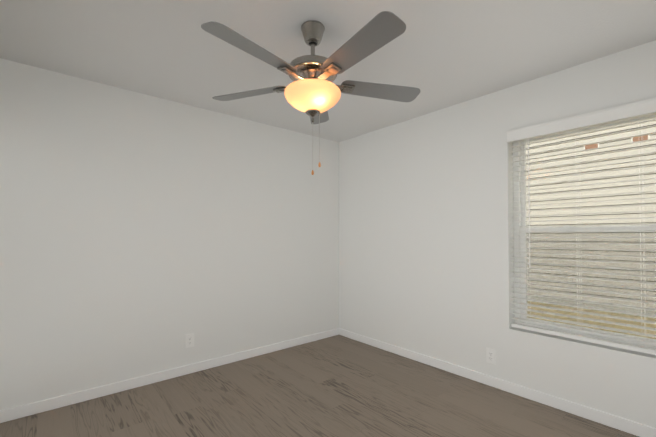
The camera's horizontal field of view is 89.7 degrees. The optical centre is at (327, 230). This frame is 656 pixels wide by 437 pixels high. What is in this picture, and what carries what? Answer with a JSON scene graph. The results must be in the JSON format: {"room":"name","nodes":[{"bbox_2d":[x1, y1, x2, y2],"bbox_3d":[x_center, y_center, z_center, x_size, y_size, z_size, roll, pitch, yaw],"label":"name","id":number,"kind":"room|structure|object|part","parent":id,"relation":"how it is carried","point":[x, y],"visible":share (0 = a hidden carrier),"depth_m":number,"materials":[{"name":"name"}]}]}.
{"room":"empty bedroom","nodes":[
{"label":"empty bedroom","id":0,"kind":"room"},
{"bbox_2d":[0,58,338,409],"bbox_3d":[-1.205,0.076,3.144,3.700,2.440,0.150,1,-1,-40],"label":"wall","id":1,"kind":"structure","parent":0,"point":[141,234],"depth_m":2.76,"materials":[{"name":"white paint"}]},
{"bbox_2d":[0,328,339,422],"bbox_3d":[-1.155,1.254,3.057,3.330,0.082,0.018,1,-1,-40],"label":"baseboard","id":2,"kind":"structure","parent":1,"relation":"attached to","point":[9,414],"depth_m":2.74,"materials":[{"name":"white wood"}]},
{"bbox_2d":[185,333,193,347],"bbox_3d":[-1.253,0.998,2.984,0.078,0.124,0.008,1,-1,-40],"label":"electrical outlet","id":3,"kind":"object","parent":1,"relation":"attached to","point":[189,340],"visible":1,"depth_m":2.98,"materials":[{"name":"white plastic"}]},
{"bbox_2d":[0,335,638,436],"bbox_3d":[0.008,1.322,1.693,3.700,0.100,3.900,1,-1,-40],"label":"floor","id":4,"kind":"structure","parent":0,"point":[338,386],"depth_m":2.40,"materials":[{"name":"brown wood"}]},
{"bbox_2d":[0,0,655,141],"bbox_3d":[0.008,-1.228,1.735,3.700,0.120,3.900,1,-1,-40],"label":"ceiling","id":5,"kind":"structure","parent":0,"point":[440,54],"depth_m":2.07,"materials":[{"name":"white paint"}]},
{"bbox_2d":[201,11,419,174],"bbox_3d":[-0.081,-0.741,1.846,1.290,0.850,1.275,1,-1,-40],"label":"ceiling fan","id":6,"kind":"object","parent":5,"relation":"hanging from","point":[313,91],"visible":1,"depth_m":1.76,"materials":[{"name":"silver metal"}]},
{"bbox_3d":[-0.087,-0.745,1.884,0.322,0.124,0.322,1,-1,-40],"label":"lamp shade","id":7,"kind":"part","parent":6,"relation":"part of","materials":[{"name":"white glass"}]},
{"bbox_2d":[339,40,655,427],"bbox_3d":[1.361,0.071,2.862,0.150,2.440,3.600,1,-1,-40],"label":"wall","id":8,"kind":"structure","parent":0,"point":[426,220],"depth_m":2.90,"materials":[{"name":"white paint"}]},
{"bbox_2d":[486,347,495,364],"bbox_3d":[1.353,1.043,2.734,0.008,0.124,0.078,1,-1,-40],"label":"electrical outlet","id":9,"kind":"object","parent":8,"relation":"attached to","point":[490,355],"visible":1,"depth_m":2.73,"materials":[{"name":"white plastic"}]},
{"bbox_2d":[340,328,655,436],"bbox_3d":[1.297,1.249,2.788,0.018,0.082,3.600,1,-1,-40],"label":"baseboard","id":10,"kind":"structure","parent":8,"relation":"attached to","point":[574,408],"depth_m":2.54,"materials":[{"name":"white wood"}]},
{"bbox_2d":[513,114,655,348],"bbox_3d":[1.951,-0.009,2.274,0.079,1.580,1.220,1,-1,-40],"label":"window","id":11,"kind":"structure","parent":8,"relation":"in","point":[518,232],"depth_m":2.46,"materials":[{"name":"white plastic"}]},
{"bbox_2d":[507,97,655,354],"bbox_3d":[1.856,-0.018,2.193,0.104,1.561,1.204,1,-1,-40],"label":"window blinds","id":12,"kind":"object","parent":11,"relation":"attached to","point":[642,108],"visible":0.88,"depth_m":2.27,"materials":[{"name":"white plastic"}]},
{"bbox_2d":[526,232,655,338],"bbox_3d":[1.963,0.372,2.278,0.002,0.720,1.110,1,-1,-40],"label":"screen","id":13,"kind":"object","parent":11,"relation":"attached to","point":[600,245],"depth_m":2.34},
{"label":"outside","id":14,"kind":"structure","parent":0,"visible":0},
{"bbox_2d":[527,301,655,338],"bbox_3d":[2.625,1.635,5.482,5.200,0.200,30.000,1,-1,-40],"label":"lawn","id":15,"kind":"structure","parent":14,"point":[615,320],"depth_m":5.76,"materials":[{"name":"plant"}]},
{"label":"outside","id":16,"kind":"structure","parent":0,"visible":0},
{"bbox_3d":[0.454,1.758,6.261,70.000,0.019,70.000,1,-1,-40],"label":"lawn","id":17,"kind":"structure","parent":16,"visible":0},
{"bbox_2d":[526,118,655,317],"bbox_3d":[4.674,-1.575,7.274,0.326,6.780,26.000,1,-1,-40],"label":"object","id":18,"kind":"structure","parent":17,"relation":"on","point":[607,197],"depth_m":6.40,"materials":[{"name":"grey"}]},
{"bbox_2d":[584,133,649,151],"bbox_3d":[5.620,-1.653,5.928,0.026,0.150,1.640,1,-1,-40],"label":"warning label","id":19,"kind":"object","parent":18,"relation":"attached to","point":[609,143],"depth_m":6.17,"materials":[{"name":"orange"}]}
]}

